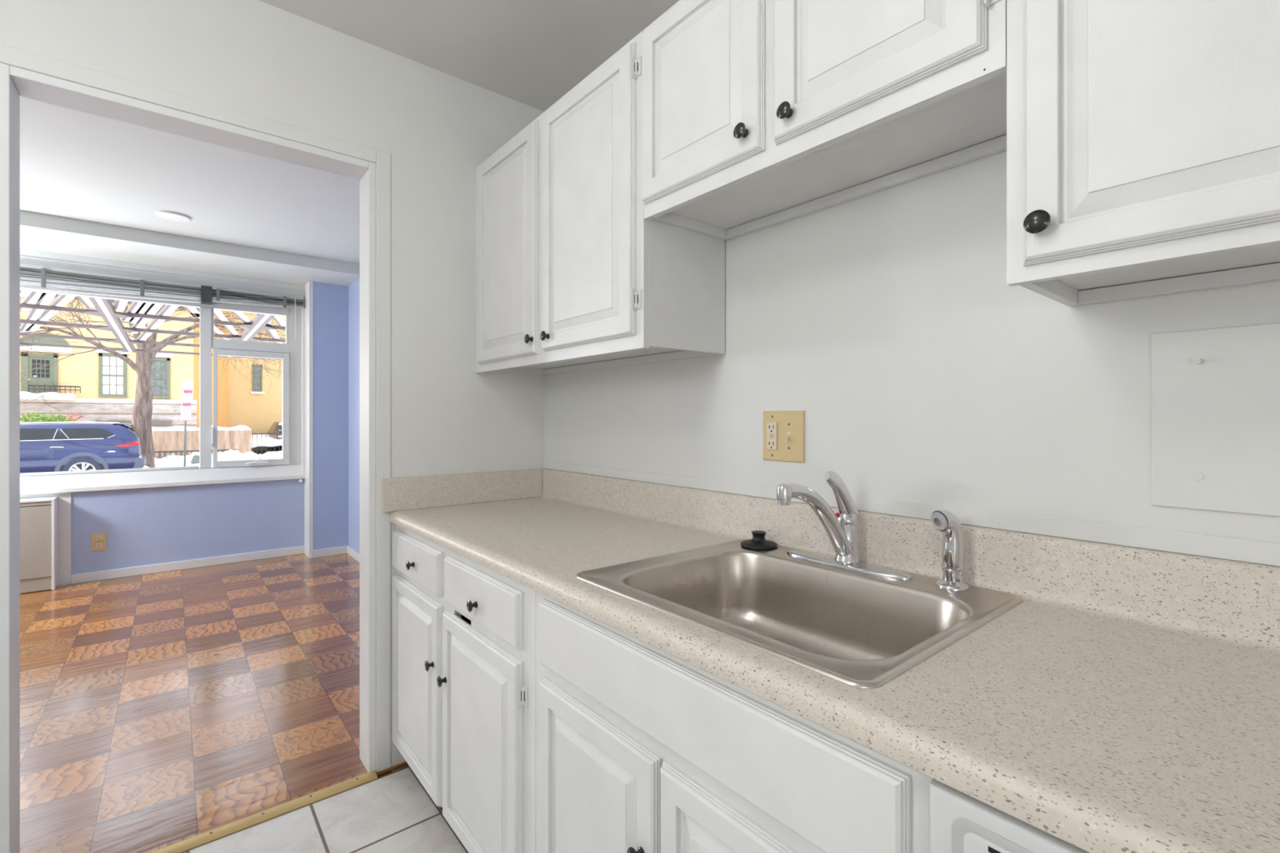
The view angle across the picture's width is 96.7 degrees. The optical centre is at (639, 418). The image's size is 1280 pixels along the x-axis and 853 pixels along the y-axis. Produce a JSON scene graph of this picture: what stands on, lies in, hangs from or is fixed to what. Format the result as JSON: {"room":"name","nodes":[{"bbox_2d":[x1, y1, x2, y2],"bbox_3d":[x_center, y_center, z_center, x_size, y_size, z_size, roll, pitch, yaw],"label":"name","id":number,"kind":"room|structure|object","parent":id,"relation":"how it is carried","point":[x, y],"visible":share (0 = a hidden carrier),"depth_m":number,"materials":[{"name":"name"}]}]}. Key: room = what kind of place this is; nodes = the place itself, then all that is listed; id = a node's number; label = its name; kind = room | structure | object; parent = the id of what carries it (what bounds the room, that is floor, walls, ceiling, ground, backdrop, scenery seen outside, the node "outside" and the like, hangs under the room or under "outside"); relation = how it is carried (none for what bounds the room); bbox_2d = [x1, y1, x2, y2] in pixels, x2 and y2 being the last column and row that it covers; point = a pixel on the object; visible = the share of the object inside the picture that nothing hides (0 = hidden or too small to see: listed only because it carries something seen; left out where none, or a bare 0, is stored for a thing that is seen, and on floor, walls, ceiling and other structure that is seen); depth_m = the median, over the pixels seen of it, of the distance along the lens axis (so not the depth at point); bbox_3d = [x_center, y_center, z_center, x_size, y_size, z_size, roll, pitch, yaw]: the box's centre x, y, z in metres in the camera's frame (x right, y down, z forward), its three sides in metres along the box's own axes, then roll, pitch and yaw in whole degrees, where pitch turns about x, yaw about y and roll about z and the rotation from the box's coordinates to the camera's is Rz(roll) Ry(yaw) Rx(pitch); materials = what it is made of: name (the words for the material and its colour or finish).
{"room":"kitchen","nodes":[
{"label":"kitchen","id":0,"kind":"room"},
{"bbox_2d":[71,478,304,574],"bbox_3d":[-4.995,0.057,3.834,5.360,2.570,0.230,0,0,-39],"label":"wall","id":1,"kind":"structure","parent":0,"point":[149,526],"depth_m":4.70,"materials":[{"name":"blue paint"}]},
{"bbox_2d":[19,492,71,586],"bbox_3d":[-4.782,0.897,3.855,1.315,0.690,0.008,0,0,-39],"label":"trim","id":2,"kind":"structure","parent":1,"relation":"attached to","point":[64,499],"depth_m":4.25,"materials":[{"name":"paint"}]},
{"bbox_2d":[92,532,106,551],"bbox_3d":[-4.155,0.946,4.370,0.082,0.136,0.011,0,0,-39],"label":"duplex outlet","id":3,"kind":"object","parent":1,"relation":"attached to","point":[99,540],"visible":1,"depth_m":4.37,"materials":[{"name":"beige plastic"}]},
{"bbox_2d":[95,542,102,548],"bbox_3d":[-4.153,0.974,4.367,0.042,0.042,0.004,0,0,-39],"label":"socket","id":4,"kind":"object","parent":3,"relation":"attached to","point":[98,545],"depth_m":4.37,"materials":[{"name":"beige plastic"}]},
{"bbox_2d":[95,535,102,541],"bbox_3d":[-4.153,0.917,4.367,0.042,0.042,0.004,0,0,-39],"label":"socket","id":5,"kind":"object","parent":3,"relation":"attached to","point":[98,538],"depth_m":4.37,"materials":[{"name":"beige plastic"}]},
{"bbox_2d":[19,248,305,476],"bbox_3d":[-4.324,-0.337,4.290,3.175,1.777,0.200,0,0,-39],"label":"window","id":6,"kind":"structure","parent":1,"relation":"in","point":[290,352],"depth_m":4.86,"materials":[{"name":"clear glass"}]},
{"bbox_2d":[19,263,201,302],"bbox_3d":[-4.529,-1.007,3.998,2.288,0.207,0.050,0,0,-39],"label":"blind","id":7,"kind":"object","parent":6,"relation":"attached to","point":[42,268],"visible":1,"depth_m":4.36,"materials":[{"name":"metal"}]},
{"bbox_2d":[212,286,303,331],"bbox_3d":[-3.331,-0.909,4.984,0.668,0.402,0.050,0,0,-39],"label":"blind","id":8,"kind":"object","parent":6,"relation":"attached to","point":[295,304],"visible":1,"depth_m":4.97,"materials":[{"name":"metal"}]},
{"bbox_2d":[19,464,305,495],"bbox_3d":[-4.317,0.488,4.267,3.157,0.123,0.105,0,0,-39],"label":"trim","id":9,"kind":"structure","parent":1,"relation":"attached to","point":[131,480],"depth_m":4.58,"materials":[{"name":"paint"}]},
{"bbox_2d":[19,255,305,292],"bbox_3d":[-4.286,-1.166,4.219,3.144,0.005,0.007,0,0,-39],"label":"trim","id":10,"kind":"structure","parent":1,"relation":"attached to","point":[20,255],"depth_m":4.54,"materials":[{"name":"white wood"}]},
{"bbox_2d":[71,546,304,584],"bbox_3d":[-3.682,1.207,4.756,1.529,0.070,0.015,0,0,-39],"label":"baseboard","id":11,"kind":"structure","parent":1,"relation":"attached to","point":[194,563],"depth_m":4.68,"materials":[{"name":"paint"}]},
{"bbox_2d":[304,280,312,558],"bbox_3d":[-3.007,0.008,5.159,0.026,2.467,0.252,0,0,-39],"label":"trim","id":12,"kind":"structure","parent":1,"relation":"attached to","point":[308,286],"depth_m":5.07,"materials":[{"name":"paint"}]},
{"bbox_2d":[19,96,359,285],"bbox_3d":[-3.779,-1.392,2.388,5.600,0.333,4.110,0,0,-39],"label":"ceiling","id":13,"kind":"structure","parent":0,"point":[91,185],"depth_m":3.47,"materials":[{"name":"white paint"}]},
{"bbox_2d":[155,210,190,222],"bbox_3d":[-3.030,-1.312,3.691,0.176,0.013,0.176,0,0,-39],"label":"cover plate","id":14,"kind":"object","parent":13,"relation":"attached to","point":[171,215],"visible":1,"depth_m":3.68,"materials":[{"name":"white plastic"}]},
{"bbox_2d":[19,553,468,852],"bbox_3d":[-2.351,1.317,0.733,5.500,0.150,7.920,0,0,-39],"label":"floor","id":15,"kind":"structure","parent":0,"point":[159,710],"depth_m":2.36,"materials":[{"name":"brown wood"}]},
{"bbox_2d":[19,497,57,593],"bbox_3d":[-4.725,0.911,3.809,1.145,0.662,0.137,0,0,-39],"label":"base cabinet","id":16,"kind":"object","parent":15,"relation":"on","point":[38,517],"visible":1,"depth_m":4.08,"materials":[{"name":"wood"}]},
{"bbox_2d":[149,770,377,852],"bbox_3d":[-1.259,1.238,1.702,0.878,0.012,0.048,0,0,-39],"label":"threshold strip","id":17,"kind":"object","parent":15,"relation":"on","point":[192,842],"visible":1,"depth_m":1.77,"materials":[{"name":"beige wood"}]},
{"bbox_2d":[392,524,535,852],"bbox_3d":[-0.333,0.807,1.821,0.649,0.878,1.013,0,0,-39],"label":"base cabinet","id":18,"kind":"object","parent":15,"relation":"on","point":[464,630],"visible":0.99,"depth_m":1.50,"materials":[{"name":"paint"}]},
{"bbox_2d":[381,468,1279,852],"bbox_3d":[0.302,0.290,1.045,0.654,0.156,3.030,0,0,-39],"label":"countertop","id":19,"kind":"structure","parent":18,"relation":"on","point":[1129,702],"depth_m":0.80,"materials":[{"name":"beige laminate"}]},
{"bbox_2d":[576,538,1022,688],"bbox_3d":[0.280,0.431,1.111,0.558,0.217,0.660,0,0,-39],"label":"sink","id":20,"kind":"object","parent":19,"relation":"in","point":[858,629],"visible":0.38,"depth_m":1.18,"materials":[{"name":"silver metal"}]},
{"bbox_2d":[740,530,777,550],"bbox_3d":[0.302,0.306,1.447,0.092,0.038,0.092,0,0,-39],"label":"stopper","id":21,"kind":"object","parent":20,"relation":"on","point":[758,542],"visible":1,"depth_m":1.43,"materials":[{"name":"rubber"}]},
{"bbox_2d":[776,471,911,580],"bbox_3d":[0.411,0.219,1.258,0.274,0.212,0.239,0,0,-1],"label":"kitchen faucet","id":22,"kind":"object","parent":20,"relation":"on","point":[841,528],"visible":1,"depth_m":1.23,"materials":[{"name":"silver metal"}]},
{"bbox_2d":[930,509,969,591],"bbox_3d":[0.598,0.250,1.094,0.067,0.150,0.059,0,0,-39],"label":"sprayer","id":23,"kind":"object","parent":20,"relation":"on","point":[953,546],"visible":1,"depth_m":1.08,"materials":[{"name":"silver metal"}]},
{"bbox_2d":[535,591,933,852],"bbox_3d":[0.258,0.807,1.103,0.649,0.878,0.844,0,0,-39],"label":"base cabinet","id":24,"kind":"object","parent":15,"relation":"on","point":[640,748],"visible":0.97,"depth_m":0.87,"materials":[{"name":"paint"}]},
{"bbox_2d":[928,778,1088,852],"bbox_3d":[0.717,0.808,0.537,0.610,0.868,0.607,0,0,-39],"label":"dishwasher","id":25,"kind":"object","parent":15,"relation":"on","point":[959,823],"visible":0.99,"depth_m":0.55,"materials":[{"name":"grey plastic"}]},
{"bbox_2d":[0,0,544,766],"bbox_3d":[-2.436,-0.033,0.835,5.500,2.550,0.124,0,0,-39],"label":"wall","id":26,"kind":"structure","parent":0,"point":[255,57],"depth_m":2.04,"materials":[{"name":"paint"}]},
{"bbox_2d":[0,62,376,852],"bbox_3d":[-1.313,0.172,1.762,0.896,2.139,0.129,0,0,-39],"label":"trim","id":27,"kind":"structure","parent":26,"relation":"attached to","point":[15,82],"depth_m":1.54,"materials":[{"name":"paint"}]},
{"bbox_2d":[0,43,391,772],"bbox_3d":[-1.273,0.148,1.709,0.997,2.187,0.005,0,0,-39],"label":"trim","id":28,"kind":"structure","parent":26,"relation":"attached to","point":[9,55],"depth_m":2.00,"materials":[{"name":"paint"}]},
{"bbox_2d":[312,281,348,550],"bbox_3d":[-2.886,0.008,5.260,0.292,2.467,0.250,0,0,-39],"label":"wall column","id":29,"kind":"structure","parent":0,"point":[330,301],"depth_m":5.16,"materials":[{"name":"blue paint"}]},
{"bbox_2d":[311,546,346,558],"bbox_3d":[-2.813,1.207,5.149,0.290,0.070,0.013,0,0,-39],"label":"baseboard","id":30,"kind":"structure","parent":29,"relation":"attached to","point":[343,549],"depth_m":5.14,"materials":[{"name":"paint"}]},
{"bbox_2d":[258,0,679,111],"bbox_3d":[0.010,-1.433,0.067,2.700,0.250,4.290,0,0,-39],"label":"ceiling","id":31,"kind":"structure","parent":0,"point":[531,53],"depth_m":1.93,"materials":[{"name":"paint"}]},
{"bbox_2d":[348,9,1279,566],"bbox_3d":[-0.321,-0.033,2.455,0.175,2.550,8.400,0,0,-39],"label":"wall","id":32,"kind":"structure","parent":0,"point":[891,317],"depth_m":1.22,"materials":[{"name":"paint"}]},
{"bbox_2d":[346,545,359,563],"bbox_3d":[-1.586,1.207,3.898,0.014,0.070,3.505,0,0,-39],"label":"baseboard","id":33,"kind":"structure","parent":32,"relation":"attached to","point":[350,551],"depth_m":5.05,"materials":[{"name":"paint"}]},
{"bbox_2d":[475,30,724,375],"bbox_3d":[-0.215,-0.580,1.915,0.347,0.801,1.029,0,0,-39],"label":"upper cabinet","id":34,"kind":"object","parent":32,"relation":"attached to","point":[571,274],"visible":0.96,"depth_m":1.62,"materials":[{"name":"paint"}]},
{"bbox_2d":[763,410,804,462],"bbox_3d":[0.365,0.045,1.469,0.018,0.131,0.128,0,0,-39],"label":"outlet","id":35,"kind":"object","parent":32,"relation":"attached to","point":[784,431],"visible":1,"depth_m":1.47,"materials":[{"name":"beige plastic"}]},
{"bbox_2d":[766,422,777,449],"bbox_3d":[0.346,0.046,1.493,0.004,0.072,0.032,0,0,-39],"label":"outlet","id":36,"kind":"object","parent":35,"relation":"attached to","point":[771,427],"depth_m":1.49,"materials":[{"name":"white plastic"}]},
{"bbox_2d":[642,0,1006,239],"bbox_3d":[0.368,-0.742,1.206,0.347,0.477,0.804,0,0,-39],"label":"upper cabinet","id":37,"kind":"object","parent":32,"relation":"attached to","point":[757,114],"visible":0.94,"depth_m":1.13,"materials":[{"name":"paint"}]},
{"bbox_2d":[546,460,1279,566],"bbox_3d":[0.591,0.195,1.206,0.004,0.034,3.112,0,0,-39],"label":"trim","id":38,"kind":"structure","parent":32,"relation":"attached to","point":[1259,552],"depth_m":1.05,"materials":[{"name":"paint"}]},
{"bbox_2d":[1006,0,1279,306],"bbox_3d":[0.813,-0.586,0.665,0.347,0.789,0.594,0,0,-39],"label":"upper cabinet","id":39,"kind":"object","parent":32,"relation":"attached to","point":[1143,136],"visible":1,"depth_m":0.70,"materials":[{"name":"paint"}]},
{"bbox_2d":[1151,322,1279,516],"bbox_3d":[0.911,0.001,0.805,0.020,0.277,0.284,0,0,-39],"label":"access panel","id":40,"kind":"object","parent":32,"relation":"attached to","point":[1215,392],"visible":1,"depth_m":0.86,"materials":[{"name":"paint"}]},
{"label":"outside","id":41,"kind":"structure","parent":0,"visible":0},
{"bbox_3d":[-23.788,1.142,21.387,14.450,1.200,4.540,0,0,-39],"label":"terrace","id":42,"kind":"object","parent":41,"visible":0},
{"bbox_2d":[19,411,84,422],"bbox_3d":[-22.680,0.155,21.757,2.319,0.842,1.627,0,0,-39],"label":"evergreen shrub","id":43,"kind":"object","parent":42,"relation":"on","point":[43,418],"visible":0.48,"depth_m":21.54,"materials":[{"name":"green plant"}]},
{"bbox_2d":[19,293,228,427],"bbox_3d":[-27.514,-3.658,25.890,14.420,9.400,9.050,0,0,-39],"label":"house","id":44,"kind":"structure","parent":42,"relation":"on","point":[108,384],"depth_m":24.81,"materials":[{"name":"paint"}]},
{"bbox_2d":[19,391,75,396],"bbox_3d":[-24.259,-1.008,23.084,1.880,0.170,0.720,0,0,-39],"label":"snow","id":45,"kind":"object","parent":44,"relation":"on","point":[21,393],"visible":0.73,"depth_m":22.93,"materials":[{"name":"white snow"}]},
{"bbox_2d":[28,384,80,393],"bbox_3d":[-24.324,-1.228,23.652,1.520,0.300,0.040,0,0,-39],"label":"railing","id":46,"kind":"object","parent":44,"relation":"on","point":[50,386],"visible":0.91,"depth_m":23.65,"materials":[{"name":"metal"}]},
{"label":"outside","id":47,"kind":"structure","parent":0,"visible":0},
{"bbox_2d":[251,432,282,448],"bbox_3d":[-15.318,1.043,31.687,11.380,0.521,10.000,0,0,-39],"label":"snow","id":48,"kind":"object","parent":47,"point":[256,437],"visible":0.12,"depth_m":27.72,"materials":[{"name":"white snow"}]},
{"bbox_2d":[278,422,282,439],"bbox_3d":[-17.740,0.642,28.398,0.540,1.000,0.532,0,0,-39],"label":"urn","id":49,"kind":"object","parent":48,"relation":"on","point":[280,424],"visible":0.18,"depth_m":28.16,"materials":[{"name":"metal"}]},
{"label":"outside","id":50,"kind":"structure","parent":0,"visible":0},
{"bbox_2d":[142,449,282,467],"bbox_3d":[-15.687,1.538,20.633,26.000,0.648,6.600,0,0,-39],"label":"snowbank","id":51,"kind":"object","parent":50,"point":[173,460],"visible":0.17,"depth_m":20.87,"materials":[{"name":"white snow"}]},
{"bbox_2d":[19,296,285,467],"bbox_3d":[-14.792,-1.715,17.745,5.124,6.713,10.554,0,0,45],"label":"street tree","id":52,"kind":"object","parent":51,"relation":"on","point":[142,408],"visible":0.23,"depth_m":17.58,"materials":[{"name":"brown plant"}]},
{"bbox_2d":[181,380,193,466],"bbox_3d":[-14.133,0.197,17.746,0.300,2.790,0.089,0,0,-39],"label":"sign post","id":53,"kind":"object","parent":51,"relation":"on","point":[188,385],"visible":0.98,"depth_m":17.71,"materials":[{"name":"metal"}]},
{"bbox_2d":[190,452,199,463],"bbox_3d":[-14.898,1.302,19.081,0.301,0.380,0.400,0,0,-39],"label":"box","id":54,"kind":"object","parent":51,"relation":"on","point":[195,459],"visible":0.84,"depth_m":18.95,"materials":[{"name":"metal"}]},
{"bbox_2d":[155,448,236,457],"bbox_3d":[-17.237,1.342,21.948,2.721,0.243,0.040,0,0,-39],"label":"edging","id":55,"kind":"object","parent":51,"relation":"on","point":[170,451],"visible":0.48,"depth_m":21.65,"materials":[{"name":"metal"}]},
{"bbox_2d":[252,432,282,454],"bbox_3d":[-15.136,1.132,25.361,3.556,1.020,0.040,0,0,-39],"label":"iron fence","id":56,"kind":"object","parent":51,"relation":"on","point":[270,433],"visible":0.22,"depth_m":24.45,"materials":[{"name":"black metal"}]},
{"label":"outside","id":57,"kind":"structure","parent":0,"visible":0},
{"bbox_2d":[251,446,282,454],"bbox_3d":[-21.067,1.967,25.595,80.000,0.350,53.700,0,0,-39],"label":"street","id":58,"kind":"structure","parent":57,"point":[257,450],"depth_m":32.37,"materials":[{"name":"black asphalt"}]},
{"bbox_2d":[19,421,146,473],"bbox_3d":[-16.357,0.964,14.932,5.080,1.776,1.951,0,0,-39],"label":"suv","id":59,"kind":"object","parent":58,"relation":"on","point":[68,446],"visible":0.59,"depth_m":15.05,"materials":[{"name":"blue metal"}]},
{"bbox_2d":[115,441,140,446],"bbox_3d":[-14.095,0.700,15.700,0.290,0.134,0.594,0,0,17],"label":"tail light","id":60,"kind":"object","parent":59,"relation":"attached to","point":[117,443],"depth_m":15.63,"materials":[{"name":"red plastic"}]},
{"bbox_2d":[151,430,251,458],"bbox_3d":[-20.625,1.162,20.810,10.600,1.360,0.350,0,0,-39],"label":"fence","id":61,"kind":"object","parent":58,"relation":"on","point":[240,440],"depth_m":22.81,"materials":[{"name":"wood"}]},
{"bbox_2d":[151,425,251,431],"bbox_3d":[-20.622,0.373,20.806,10.600,0.214,0.340,0,0,-39],"label":"snow","id":62,"kind":"object","parent":61,"relation":"on","point":[175,428],"visible":0.39,"depth_m":22.78,"materials":[{"name":"white snow"}]},
{"bbox_2d":[228,311,285,434],"bbox_3d":[-20.931,-3.758,38.373,11.550,10.000,6.140,0,0,-39],"label":"house","id":63,"kind":"structure","parent":58,"relation":"on","point":[251,406],"depth_m":33.25,"materials":[{"name":"paint"}]},
{"bbox_2d":[267,422,282,451],"bbox_3d":[-19.522,1.032,31.743,1.800,1.680,3.970,0,0,-39],"label":"car","id":64,"kind":"object","parent":58,"relation":"on","point":[274,428],"visible":0.27,"depth_m":30.72,"materials":[{"name":"beige metal"}]},
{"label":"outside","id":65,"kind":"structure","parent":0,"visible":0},
{"bbox_2d":[19,290,285,359],"bbox_3d":[-7.744,-1.628,9.408,18.000,0.120,11.770,0,0,-39],"label":"canopy frame","id":66,"kind":"object","parent":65,"point":[139,313],"visible":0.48,"depth_m":9.48,"materials":[{"name":"metal"}]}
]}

